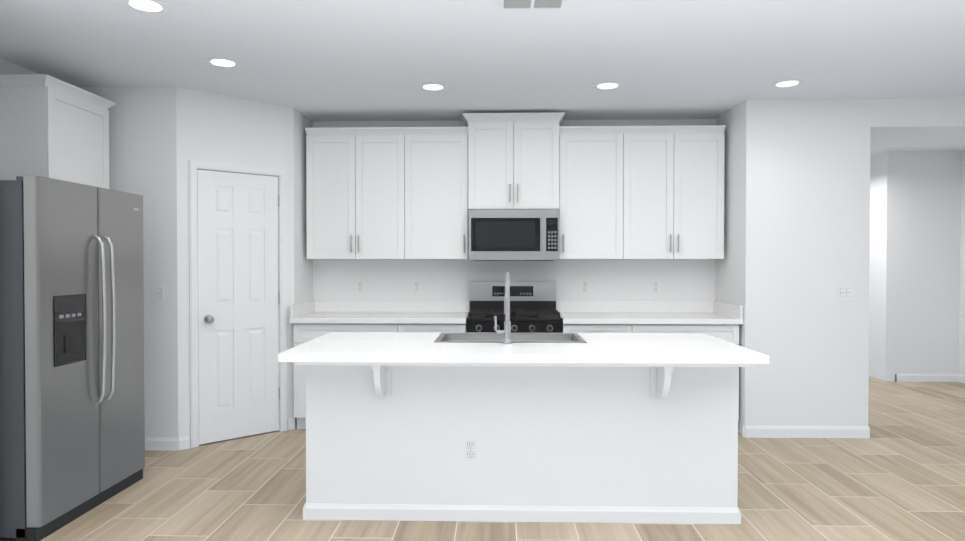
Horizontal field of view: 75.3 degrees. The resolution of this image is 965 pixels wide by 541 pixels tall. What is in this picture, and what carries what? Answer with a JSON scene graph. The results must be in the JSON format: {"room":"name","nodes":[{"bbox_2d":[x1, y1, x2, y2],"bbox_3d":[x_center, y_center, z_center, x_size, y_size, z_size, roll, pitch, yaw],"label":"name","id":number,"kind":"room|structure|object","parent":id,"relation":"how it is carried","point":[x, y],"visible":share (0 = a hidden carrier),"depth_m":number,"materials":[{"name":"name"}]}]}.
{"room":"kitchen","nodes":[
{"label":"kitchen","id":0,"kind":"room"},
{"bbox_2d":[0,58,964,437],"bbox_3d":[1.150,0.013,2.725,8.550,2.620,13.240,0,1,1],"label":"wall","id":1,"kind":"structure","parent":0,"point":[820,204],"depth_m":4.85,"materials":[{"name":"paint"}]},
{"bbox_2d":[0,74,115,188],"bbox_3d":[-2.790,-0.865,4.117,0.355,0.640,0.690,0,1,1],"label":"upper cabinet","id":2,"kind":"object","parent":1,"relation":"attached to","point":[53,127],"visible":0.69,"depth_m":3.85,"materials":[{"name":"paint"}]},
{"bbox_2d":[154,285,163,300],"bbox_3d":[-2.335,0.165,4.514,0.072,0.116,0.008,0,1,1],"label":"light switch","id":3,"kind":"object","parent":1,"relation":"attached to","point":[158,292],"visible":1,"depth_m":4.51,"materials":[{"name":"white plastic"}]},
{"bbox_2d":[188,160,286,447],"bbox_3d":[-1.896,0.242,4.851,0.740,2.106,0.137,-1,1,-41],"label":"door frame","id":4,"kind":"structure","parent":1,"relation":"attached to","point":[195,165],"depth_m":4.66,"materials":[{"name":"paint"}]},
{"bbox_2d":[197,169,279,444],"bbox_3d":[-1.870,0.270,4.822,0.485,2.032,0.453,0,1,1],"label":"pantry door","id":5,"kind":"structure","parent":1,"relation":"in","point":[238,336],"depth_m":4.80,"materials":[{"name":"paint"}]},
{"bbox_2d":[290,301,313,315],"bbox_3d":[-1.517,0.325,5.299,0.020,0.102,0.615,0,1,1],"label":"backsplash","id":6,"kind":"structure","parent":1,"relation":"attached to","point":[296,309],"depth_m":5.22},
{"bbox_2d":[305,127,412,258],"bbox_3d":[-1.037,-0.650,5.438,0.894,1.105,0.327,0,1,1],"label":"upper cabinet","id":7,"kind":"object","parent":1,"relation":"attached to","point":[359,180],"depth_m":5.28,"materials":[{"name":"paint"}]},
{"bbox_2d":[356,280,363,292],"bbox_3d":[-1.096,0.147,5.612,0.072,0.116,0.007,0,1,1],"label":"outlet","id":8,"kind":"object","parent":1,"relation":"attached to","point":[359,286],"visible":1,"depth_m":5.61,"materials":[{"name":"white plastic"}]},
{"bbox_2d":[314,300,469,311],"bbox_3d":[-0.817,0.321,5.599,1.403,0.102,0.020,0,1,1],"label":"backsplash","id":9,"kind":"structure","parent":1,"relation":"attached to","point":[319,305],"depth_m":5.59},
{"bbox_2d":[413,281,420,293],"bbox_3d":[-0.586,0.148,5.599,0.072,0.116,0.007,0,1,1],"label":"outlet","id":10,"kind":"object","parent":1,"relation":"attached to","point":[416,286],"visible":1,"depth_m":5.60,"materials":[{"name":"white plastic"}]},
{"bbox_2d":[413,127,467,258],"bbox_3d":[-0.415,-0.650,5.422,0.592,1.105,0.327,0,1,1],"label":"upper cabinet","id":11,"kind":"object","parent":1,"relation":"attached to","point":[440,218],"depth_m":5.27,"materials":[{"name":"paint"}]},
{"bbox_2d":[465,112,560,211],"bbox_3d":[0.264,-0.908,5.379,0.756,0.793,0.372,0,1,1],"label":"upper cabinet","id":12,"kind":"object","parent":1,"relation":"attached to","point":[513,160],"depth_m":5.20,"materials":[{"name":"paint"}]},
{"bbox_2d":[468,209,558,260],"bbox_3d":[0.263,-0.296,5.351,0.748,0.421,0.442,0,1,1],"label":"microwave","id":13,"kind":"object","parent":12,"relation":"attached to","point":[513,234],"visible":1,"depth_m":5.16,"materials":[{"name":"silver metal"}]},
{"bbox_2d":[581,281,588,293],"bbox_3d":[0.911,0.148,5.560,0.072,0.116,0.007,0,1,1],"label":"outlet","id":14,"kind":"object","parent":1,"relation":"attached to","point":[584,287],"visible":1,"depth_m":5.56,"materials":[{"name":"white plastic"}]},
{"bbox_2d":[559,126,632,258],"bbox_3d":[0.943,-0.649,5.387,0.592,1.105,0.327,0,1,1],"label":"upper cabinet","id":15,"kind":"object","parent":1,"relation":"attached to","point":[632,192],"depth_m":5.23,"materials":[{"name":"paint"}]},
{"bbox_2d":[556,301,711,312],"bbox_3d":[1.353,0.321,5.542,1.404,0.102,0.020,0,1,1],"label":"backsplash","id":16,"kind":"structure","parent":1,"relation":"attached to","point":[561,306],"depth_m":5.53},
{"bbox_2d":[651,281,659,293],"bbox_3d":[1.534,0.148,5.544,0.072,0.116,0.007,0,1,1],"label":"outlet","id":17,"kind":"object","parent":1,"relation":"attached to","point":[655,287],"visible":1,"depth_m":5.54,"materials":[{"name":"white plastic"}]},
{"bbox_2d":[633,125,725,258],"bbox_3d":[1.566,-0.649,5.371,0.894,1.105,0.327,0,1,1],"label":"upper cabinet","id":18,"kind":"object","parent":1,"relation":"attached to","point":[678,170],"depth_m":5.21,"materials":[{"name":"paint"}]},
{"bbox_2d":[712,301,742,316],"bbox_3d":[2.037,0.326,5.207,0.020,0.102,0.615,0,1,1],"label":"backsplash","id":19,"kind":"structure","parent":1,"relation":"attached to","point":[717,307],"depth_m":5.17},
{"bbox_2d":[837,285,852,299],"bbox_3d":[2.800,0.171,4.831,0.118,0.118,0.008,0,1,1],"label":"light switch","id":20,"kind":"object","parent":1,"relation":"attached to","point":[844,292],"visible":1,"depth_m":4.83,"materials":[{"name":"white plastic"}]},
{"bbox_2d":[841,426,869,437],"bbox_3d":[3.048,1.223,7.011,0.013,0.090,4.363,0,1,1],"label":"baseboard","id":21,"kind":"structure","parent":1,"relation":"attached to","point":[863,431],"depth_m":4.83,"materials":[{"name":"paint"}]},
{"bbox_2d":[898,374,957,381],"bbox_3d":[5.060,1.221,7.124,0.660,0.090,0.013,0,1,1],"label":"baseboard","id":22,"kind":"structure","parent":1,"relation":"attached to","point":[901,377],"depth_m":7.12,"materials":[{"name":"paint"}]},
{"bbox_2d":[958,374,964,383],"bbox_3d":[5.270,1.292,1.629,0.013,0.090,10.990,0,1,1],"label":"baseboard","id":23,"kind":"structure","parent":1,"relation":"attached to","point":[961,378],"depth_m":7.06,"materials":[{"name":"paint"}]},
{"bbox_2d":[0,0,964,155],"bbox_3d":[1.150,-1.337,2.708,8.550,0.080,13.240,0,1,1],"label":"ceiling","id":24,"kind":"structure","parent":0,"point":[344,60],"depth_m":3.76,"materials":[{"name":"paint"}]},
{"bbox_2d":[123,0,166,12],"bbox_3d":[-1.647,-1.298,3.061,0.190,0.008,0.190,0,1,1],"label":"recessed light","id":25,"kind":"object","parent":24,"relation":"in","point":[153,6],"visible":1,"depth_m":3.06,"materials":[{"name":"paint"}]},
{"bbox_2d":[206,57,238,66],"bbox_3d":[-1.634,-1.309,3.941,0.190,0.008,0.190,0,1,1],"label":"recessed light","id":26,"kind":"object","parent":24,"relation":"in","point":[221,62],"visible":1,"depth_m":3.93,"materials":[{"name":"paint"}]},
{"bbox_2d":[420,83,445,90],"bbox_3d":[-0.355,-1.316,4.488,0.190,0.008,0.190,0,1,1],"label":"recessed light","id":27,"kind":"object","parent":24,"relation":"in","point":[432,86],"visible":1,"depth_m":4.46,"materials":[{"name":"paint"}]},
{"bbox_2d":[499,0,567,10],"bbox_3d":[0.241,-1.296,2.962,0.330,0.008,0.300,0,1,1],"label":"ceiling vent","id":28,"kind":"object","parent":24,"relation":"in","point":[505,5],"visible":1,"depth_m":3.06,"materials":[{"name":"metal"}]},
{"bbox_2d":[594,81,620,88],"bbox_3d":[0.890,-1.315,4.455,0.190,0.008,0.190,0,1,1],"label":"recessed light","id":29,"kind":"object","parent":24,"relation":"in","point":[608,85],"visible":1,"depth_m":4.44,"materials":[{"name":"paint"}]},
{"bbox_2d":[773,79,801,86],"bbox_3d":[2.144,-1.315,4.403,0.190,0.008,0.190,0,1,1],"label":"recessed light","id":30,"kind":"object","parent":24,"relation":"in","point":[788,83],"visible":1,"depth_m":4.39,"materials":[{"name":"paint"}]},
{"bbox_2d":[40,376,964,540],"bbox_3d":[1.150,1.347,2.742,8.550,0.050,13.240,0,1,1],"label":"floor","id":31,"kind":"structure","parent":0,"point":[898,474],"depth_m":3.63,"materials":[{"name":"wood"}]},
{"bbox_2d":[0,176,144,540],"bbox_3d":[-2.490,0.425,3.480,0.854,1.775,0.910,0,1,1],"label":"fridge","id":32,"kind":"object","parent":31,"relation":"on","point":[72,420],"visible":1,"depth_m":3.21,"materials":[{"name":"silver metal"}]},
{"bbox_2d":[293,324,405,428],"bbox_3d":[-1.059,0.852,5.316,0.899,0.874,0.612,0,1,1],"label":"base cabinet","id":33,"kind":"object","parent":31,"relation":"on","point":[303,333],"depth_m":5.02,"materials":[{"name":"paint"}]},
{"bbox_2d":[290,312,468,323],"bbox_3d":[-0.826,0.396,5.286,1.403,0.040,0.647,0,1,1],"label":"countertop","id":34,"kind":"structure","parent":33,"relation":"on","point":[311,317],"depth_m":5.03,"materials":[{"name":"white stone"}]},
{"bbox_2d":[406,320,466,332],"bbox_3d":[-0.428,0.853,5.299,0.602,0.874,0.612,0,1,1],"label":"base cabinet","id":35,"kind":"object","parent":31,"relation":"on","point":[447,328],"depth_m":4.99,"materials":[{"name":"paint"}]},
{"bbox_2d":[466,281,561,332],"bbox_3d":[0.259,0.695,5.239,0.762,1.190,0.674,0,1,1],"label":"range","id":36,"kind":"object","parent":31,"relation":"on","point":[533,307],"visible":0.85,"depth_m":5.49,"materials":[{"name":"silver metal"}]},
{"bbox_2d":[294,364,752,523],"bbox_3d":[0.201,0.876,3.486,2.291,0.874,0.890,0,1,1],"label":"kitchen island","id":37,"kind":"object","parent":31,"relation":"on","point":[603,427],"depth_m":3.28,"materials":[{"name":"paint"}]},
{"bbox_2d":[464,439,477,460],"bbox_3d":[-0.061,0.942,3.285,0.072,0.116,0.007,0,1,1],"label":"outlet","id":38,"kind":"object","parent":37,"relation":"attached to","point":[470,449],"visible":1,"depth_m":3.28,"materials":[{"name":"white plastic"}]},
{"bbox_2d":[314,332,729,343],"bbox_3d":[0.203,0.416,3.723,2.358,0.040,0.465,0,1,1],"label":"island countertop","id":39,"kind":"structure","parent":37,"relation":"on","point":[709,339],"depth_m":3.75,"materials":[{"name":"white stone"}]},
{"bbox_2d":[494,271,511,343],"bbox_3d":[0.116,0.201,3.510,0.099,0.392,0.234,0,1,1],"label":"faucet","id":40,"kind":"object","parent":39,"relation":"on","point":[506,331],"visible":1,"depth_m":3.41,"materials":[{"name":"silver metal"}]},
{"bbox_2d":[434,332,589,343],"bbox_3d":[0.159,0.524,3.683,0.846,0.264,0.436,0,1,1],"label":"sink","id":41,"kind":"object","parent":39,"relation":"in","point":[455,338],"depth_m":3.86,"materials":[{"name":"silver metal"}]},
{"bbox_2d":[278,340,768,363],"bbox_3d":[0.191,0.422,3.248,2.358,0.040,0.485,0,1,1],"label":"island countertop","id":42,"kind":"structure","parent":37,"relation":"on","point":[314,351],"depth_m":3.06,"materials":[{"name":"white stone"}]},
{"bbox_2d":[562,321,643,332],"bbox_3d":[0.948,0.853,5.264,0.603,0.874,0.612,0,1,1],"label":"base cabinet","id":43,"kind":"object","parent":31,"relation":"on","point":[565,328],"depth_m":4.95,"materials":[{"name":"paint"}]},
{"bbox_2d":[644,325,738,419],"bbox_3d":[1.579,0.853,5.247,0.898,0.874,0.612,0,1,1],"label":"base cabinet","id":44,"kind":"object","parent":31,"relation":"on","point":[730,333],"depth_m":4.94,"materials":[{"name":"paint"}]},
{"bbox_2d":[560,313,742,324],"bbox_3d":[1.345,0.396,5.230,1.404,0.040,0.647,0,1,1],"label":"countertop","id":45,"kind":"structure","parent":44,"relation":"on","point":[568,318],"depth_m":4.96,"materials":[{"name":"white stone"}]}
]}

